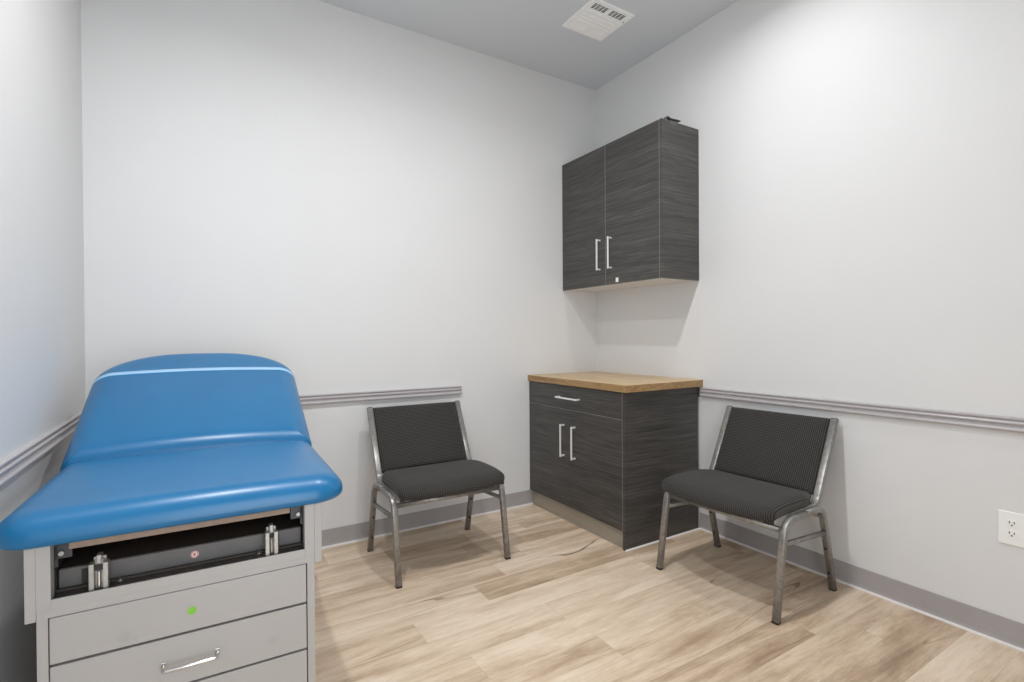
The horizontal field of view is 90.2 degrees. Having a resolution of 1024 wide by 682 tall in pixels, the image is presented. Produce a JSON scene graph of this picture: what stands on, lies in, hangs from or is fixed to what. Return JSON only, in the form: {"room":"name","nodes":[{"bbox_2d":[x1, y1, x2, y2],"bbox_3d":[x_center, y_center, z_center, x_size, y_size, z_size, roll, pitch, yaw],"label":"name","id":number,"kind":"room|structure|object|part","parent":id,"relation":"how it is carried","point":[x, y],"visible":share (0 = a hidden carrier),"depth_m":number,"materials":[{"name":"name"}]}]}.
{"room":"examination room","nodes":[
{"label":"examination room","id":0,"kind":"room"},
{"bbox_2d":[0,0,85,681],"bbox_3d":[-1.046,-0.352,0.758,0.100,3.056,3.589,-1,0,-32],"label":"wall","id":1,"kind":"structure","parent":0,"point":[42,316],"depth_m":1.62,"materials":[{"name":"paint"}]},
{"bbox_2d":[0,411,81,486],"bbox_3d":[-0.990,0.339,0.795,0.022,0.055,3.589,-1,0,-32],"label":"trim","id":2,"kind":"structure","parent":1,"relation":"attached to","point":[13,464],"depth_m":1.54,"materials":[{"name":"paint"}]},
{"bbox_2d":[81,0,596,529],"bbox_3d":[-0.675,-0.372,3.151,3.238,3.056,0.100,-1,0,-32],"label":"wall","id":3,"kind":"structure","parent":0,"point":[346,200],"depth_m":2.89,"materials":[{"name":"paint"}]},
{"bbox_2d":[299,386,461,404],"bbox_3d":[-1.130,0.325,2.803,1.885,0.055,0.022,-1,0,-32],"label":"trim","id":4,"kind":"structure","parent":3,"relation":"attached to","point":[313,399],"depth_m":3.00,"materials":[{"name":"paint"}]},
{"bbox_2d":[322,490,532,548],"bbox_3d":[-0.892,1.109,2.956,2.436,0.100,0.014,-1,0,-32],"label":"baseboard","id":5,"kind":"structure","parent":3,"relation":"attached to","point":[342,535],"depth_m":3.16,"materials":[{"name":"plastic"}]},
{"bbox_2d":[318,0,737,89],"bbox_3d":[0.281,-1.925,1.568,3.238,0.060,3.789,-1,0,-32],"label":"ceiling","id":6,"kind":"structure","parent":0,"point":[530,34],"depth_m":3.10,"materials":[{"name":"paint"}]},
{"bbox_2d":[562,0,634,40],"bbox_3d":[0.509,-1.901,3.027,0.308,0.012,0.297,-1,0,-32],"label":"ceiling vent","id":7,"kind":"object","parent":6,"relation":"in","point":[597,19],"visible":1,"depth_m":3.01,"materials":[{"name":"white metal"}]},
{"bbox_2d":[315,504,1023,681],"bbox_3d":[0.301,1.191,1.591,3.238,0.060,3.789,-1,0,-32],"label":"floor","id":8,"kind":"structure","parent":0,"point":[569,604],"depth_m":2.12,"materials":[{"name":"brown wood"}]},
{"bbox_2d":[0,353,342,681],"bbox_3d":[-1.080,0.613,1.764,0.728,1.113,1.297,-1,0,-30],"label":"exam table","id":9,"kind":"object","parent":8,"relation":"on","point":[176,536],"visible":1,"depth_m":1.30,"materials":[{"name":"blue leather"}]},
{"bbox_3d":[-0.779,0.648,1.239,0.520,0.101,0.022,-1,0,-30],"label":"drawer","id":10,"kind":"part","parent":9,"relation":"part of","materials":[{"name":"grey metal"}]},
{"bbox_3d":[-0.778,0.763,1.240,0.520,0.118,0.022,-1,0,-30],"label":"drawer","id":11,"kind":"part","parent":9,"relation":"part of","materials":[{"name":"grey metal"}]},
{"bbox_3d":[-0.938,0.535,1.512,0.509,0.044,0.548,-1,0,-30],"label":"footrest drawer","id":12,"kind":"part","parent":9,"relation":"part of","materials":[{"name":"grey metal"}]},
{"bbox_3d":[-0.939,0.513,1.513,0.506,0.002,0.545,-1,0,-30],"label":"footrest lid","id":13,"kind":"part","parent":9,"relation":"part of","materials":[{"name":"brown metal"}]},
{"bbox_3d":[-0.766,0.765,1.216,0.118,0.008,0.034,-1,0,-30],"label":"handle","id":14,"kind":"part","parent":9,"relation":"part of","materials":[{"name":"silver metal"}]},
{"bbox_3d":[-0.777,0.885,1.241,0.520,0.117,0.022,-1,0,-30],"label":"drawer","id":15,"kind":"part","parent":9,"relation":"part of","materials":[{"name":"grey metal"}]},
{"bbox_2d":[367,400,510,588],"bbox_3d":[-0.417,0.765,2.777,0.624,0.784,0.632,-1,0,-31],"label":"chair","id":16,"kind":"object","parent":8,"relation":"on","point":[422,451],"visible":1,"depth_m":2.79,"materials":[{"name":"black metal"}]},
{"bbox_3d":[-0.724,0.949,2.713,0.028,0.412,0.262,-1,0,-31],"label":"leg","id":17,"kind":"part","parent":16,"relation":"part of","materials":[{"name":"silver metal"}]},
{"bbox_3d":[-0.668,0.572,2.664,0.031,0.388,0.561,-1,0,-31],"label":"frame","id":18,"kind":"part","parent":16,"relation":"part of","materials":[{"name":"silver metal"}]},
{"bbox_3d":[-0.592,0.949,2.495,0.028,0.411,0.248,-1,0,-31],"label":"leg","id":19,"kind":"part","parent":16,"relation":"part of","materials":[{"name":"silver metal"}]},
{"bbox_3d":[-0.524,0.546,2.951,0.513,0.342,0.221,-1,0,-31],"label":"backrest","id":20,"kind":"part","parent":16,"relation":"part of","materials":[{"name":"grey fabric"}]},
{"bbox_3d":[-0.371,0.717,2.699,0.582,0.091,0.450,-1,0,-31],"label":"seat","id":21,"kind":"part","parent":16,"relation":"part of","materials":[{"name":"grey fabric"}]},
{"bbox_3d":[-0.203,0.567,2.944,0.031,0.388,0.561,-1,0,-31],"label":"frame","id":22,"kind":"part","parent":16,"relation":"part of","materials":[{"name":"silver metal"}]},
{"bbox_3d":[-0.214,0.943,3.020,0.028,0.412,0.262,-1,0,-31],"label":"leg","id":23,"kind":"part","parent":16,"relation":"part of","materials":[{"name":"silver metal"}]},
{"bbox_3d":[-0.083,0.943,2.802,0.028,0.411,0.248,-1,0,-31],"label":"leg","id":24,"kind":"part","parent":16,"relation":"part of","materials":[{"name":"silver metal"}]},
{"bbox_2d":[529,381,698,551],"bbox_3d":[0.622,0.711,3.335,0.656,0.870,0.947,-1,0,-32],"label":"base cabinet","id":25,"kind":"object","parent":8,"relation":"on","point":[600,460],"visible":0.94,"depth_m":2.99,"materials":[{"name":"grey laminate"}]},
{"bbox_3d":[0.253,0.739,3.393,0.019,0.611,0.460,-1,0,-32],"label":"door","id":26,"kind":"part","parent":25,"relation":"part of","materials":[{"name":"grey laminate"}]},
{"bbox_3d":[0.305,0.630,3.230,0.008,0.206,0.010,-1,0,-32],"label":"handle","id":27,"kind":"part","parent":25,"relation":"part of","materials":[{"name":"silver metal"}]},
{"bbox_3d":[0.333,0.358,3.180,0.008,0.010,0.212,-1,0,-32],"label":"handle","id":28,"kind":"part","parent":25,"relation":"part of","materials":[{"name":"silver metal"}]},
{"bbox_3d":[0.364,0.630,3.134,0.008,0.206,0.010,-1,0,-32],"label":"handle","id":29,"kind":"part","parent":25,"relation":"part of","materials":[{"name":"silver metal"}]},
{"bbox_3d":[0.370,0.357,3.195,0.019,0.148,0.920,-1,0,-32],"label":"drawer","id":30,"kind":"part","parent":25,"relation":"part of","materials":[{"name":"grey laminate"}]},
{"bbox_3d":[0.494,0.740,3.001,0.019,0.611,0.458,-1,0,-32],"label":"door","id":31,"kind":"part","parent":25,"relation":"part of","materials":[{"name":"grey laminate"}]},
{"bbox_2d":[528,371,702,392],"bbox_3d":[0.633,0.256,3.330,0.634,0.040,0.966,-1,0,-32],"label":"countertop","id":32,"kind":"structure","parent":25,"relation":"on","point":[608,381],"depth_m":3.08,"materials":[{"name":"brown wood"}]},
{"bbox_3d":[0.869,0.712,2.949,0.605,0.868,0.018,-1,0,-32],"label":"panel","id":33,"kind":"part","parent":25,"relation":"part of","materials":[{"name":"grey laminate"}]},
{"bbox_2d":[656,405,838,625],"bbox_3d":[1.128,0.758,2.472,0.632,0.784,0.624,-1,1,-34],"label":"chair","id":34,"kind":"object","parent":8,"relation":"on","point":[766,467],"visible":1,"depth_m":2.42,"materials":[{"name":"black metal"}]},
{"bbox_3d":[0.837,0.939,2.635,0.248,0.411,0.028,-1,1,-34],"label":"leg","id":35,"kind":"part","parent":34,"relation":"part of","materials":[{"name":"silver metal"}]},
{"bbox_3d":[1.048,0.937,2.777,0.262,0.412,0.028,-1,1,-34],"label":"leg","id":36,"kind":"part","parent":34,"relation":"part of","materials":[{"name":"silver metal"}]},
{"bbox_3d":[1.003,0.561,2.714,0.561,0.388,0.031,-1,1,-34],"label":"frame","id":37,"kind":"part","parent":34,"relation":"part of","materials":[{"name":"silver metal"}]},
{"bbox_3d":[1.053,0.710,2.421,0.450,0.091,0.582,-1,1,-34],"label":"seat","id":38,"kind":"part","parent":34,"relation":"part of","materials":[{"name":"grey fabric"}]},
{"bbox_3d":[1.297,0.537,2.585,0.221,0.342,0.513,-1,1,-34],"label":"backrest","id":39,"kind":"part","parent":34,"relation":"part of","materials":[{"name":"grey fabric"}]},
{"bbox_3d":[1.169,0.940,2.142,0.248,0.411,0.028,-1,1,-34],"label":"leg","id":40,"kind":"part","parent":34,"relation":"part of","materials":[{"name":"silver metal"}]},
{"bbox_3d":[1.306,0.562,2.264,0.561,0.388,0.031,-1,1,-34],"label":"frame","id":41,"kind":"part","parent":34,"relation":"part of","materials":[{"name":"silver metal"}]},
{"bbox_3d":[1.380,0.938,2.284,0.262,0.412,0.028,-1,1,-34],"label":"leg","id":42,"kind":"part","parent":34,"relation":"part of","materials":[{"name":"silver metal"}]},
{"bbox_2d":[595,0,1023,623],"bbox_3d":[1.628,-0.381,2.401,0.100,3.056,3.589,-1,0,-32],"label":"wall","id":43,"kind":"structure","parent":0,"point":[861,162],"depth_m":2.32,"materials":[{"name":"paint"}]},
{"bbox_2d":[562,116,698,291],"bbox_3d":[0.740,-0.837,3.401,0.357,0.939,0.949,-1,0,-32],"label":"upper cabinet","id":44,"kind":"object","parent":43,"relation":"attached to","point":[630,204],"depth_m":3.12,"materials":[{"name":"black wood"}]},
{"bbox_3d":[0.497,-0.825,3.539,0.019,0.914,0.460,-1,0,-32],"label":"door","id":45,"kind":"part","parent":44,"relation":"part of","materials":[{"name":"grey laminate"}]},
{"bbox_3d":[0.559,-0.570,3.367,0.008,0.206,0.010,-1,0,-32],"label":"handle","id":46,"kind":"part","parent":44,"relation":"part of","materials":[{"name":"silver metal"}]},
{"bbox_3d":[0.615,-0.569,3.275,0.008,0.206,0.010,-1,0,-32],"label":"handle","id":47,"kind":"part","parent":44,"relation":"part of","materials":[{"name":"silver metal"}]},
{"bbox_3d":[0.759,-0.378,3.430,0.302,0.016,0.922,-1,0,-32],"label":"panel","id":48,"kind":"part","parent":44,"relation":"part of","materials":[{"name":"white plastic"}]},
{"bbox_3d":[0.739,-0.824,3.146,0.019,0.914,0.457,-1,0,-32],"label":"door","id":49,"kind":"part","parent":44,"relation":"part of","materials":[{"name":"grey laminate"}]},
{"bbox_3d":[0.932,-1.283,2.981,0.118,0.044,0.036,-1,0,-32],"label":"metal bracket","id":50,"kind":"part","parent":44,"relation":"part of","materials":[{"name":"black metal"}]},
{"bbox_3d":[0.994,-0.824,3.021,0.322,0.916,0.018,-1,0,-32],"label":"panel","id":51,"kind":"part","parent":44,"relation":"part of","materials":[{"name":"grey laminate"}]},
{"bbox_2d":[699,512,1023,651],"bbox_3d":[1.835,1.099,1.980,0.014,0.100,2.646,-1,0,-32],"label":"baseboard","id":52,"kind":"structure","parent":43,"relation":"attached to","point":[994,627],"depth_m":2.24,"materials":[{"name":"plastic"}]},
{"bbox_2d":[700,387,1023,432],"bbox_3d":[1.831,0.312,1.966,0.022,0.055,2.630,-1,0,-32],"label":"trim","id":53,"kind":"structure","parent":43,"relation":"attached to","point":[984,421],"depth_m":2.27,"materials":[{"name":"paint"}]},
{"bbox_2d":[998,509,1023,547],"bbox_3d":[1.876,0.704,1.912,0.009,0.125,0.080,-1,0,-32],"label":"wall outlet","id":54,"kind":"object","parent":43,"relation":"attached to","point":[1010,524],"visible":1,"depth_m":1.91,"materials":[{"name":"white plastic"}]},
{"bbox_2d":[1006,530,1017,538],"bbox_3d":[1.874,0.724,1.911,0.004,0.027,0.034,-1,0,-32],"label":"receptacle","id":55,"kind":"object","parent":54,"relation":"attached to","point":[1010,534],"depth_m":1.91,"materials":[{"name":"white plastic"}]},
{"bbox_2d":[1006,519,1017,527],"bbox_3d":[1.874,0.685,1.911,0.004,0.027,0.034,-1,0,-32],"label":"receptacle","id":56,"kind":"object","parent":54,"relation":"attached to","point":[1010,523],"depth_m":1.91,"materials":[{"name":"white plastic"}]}
]}

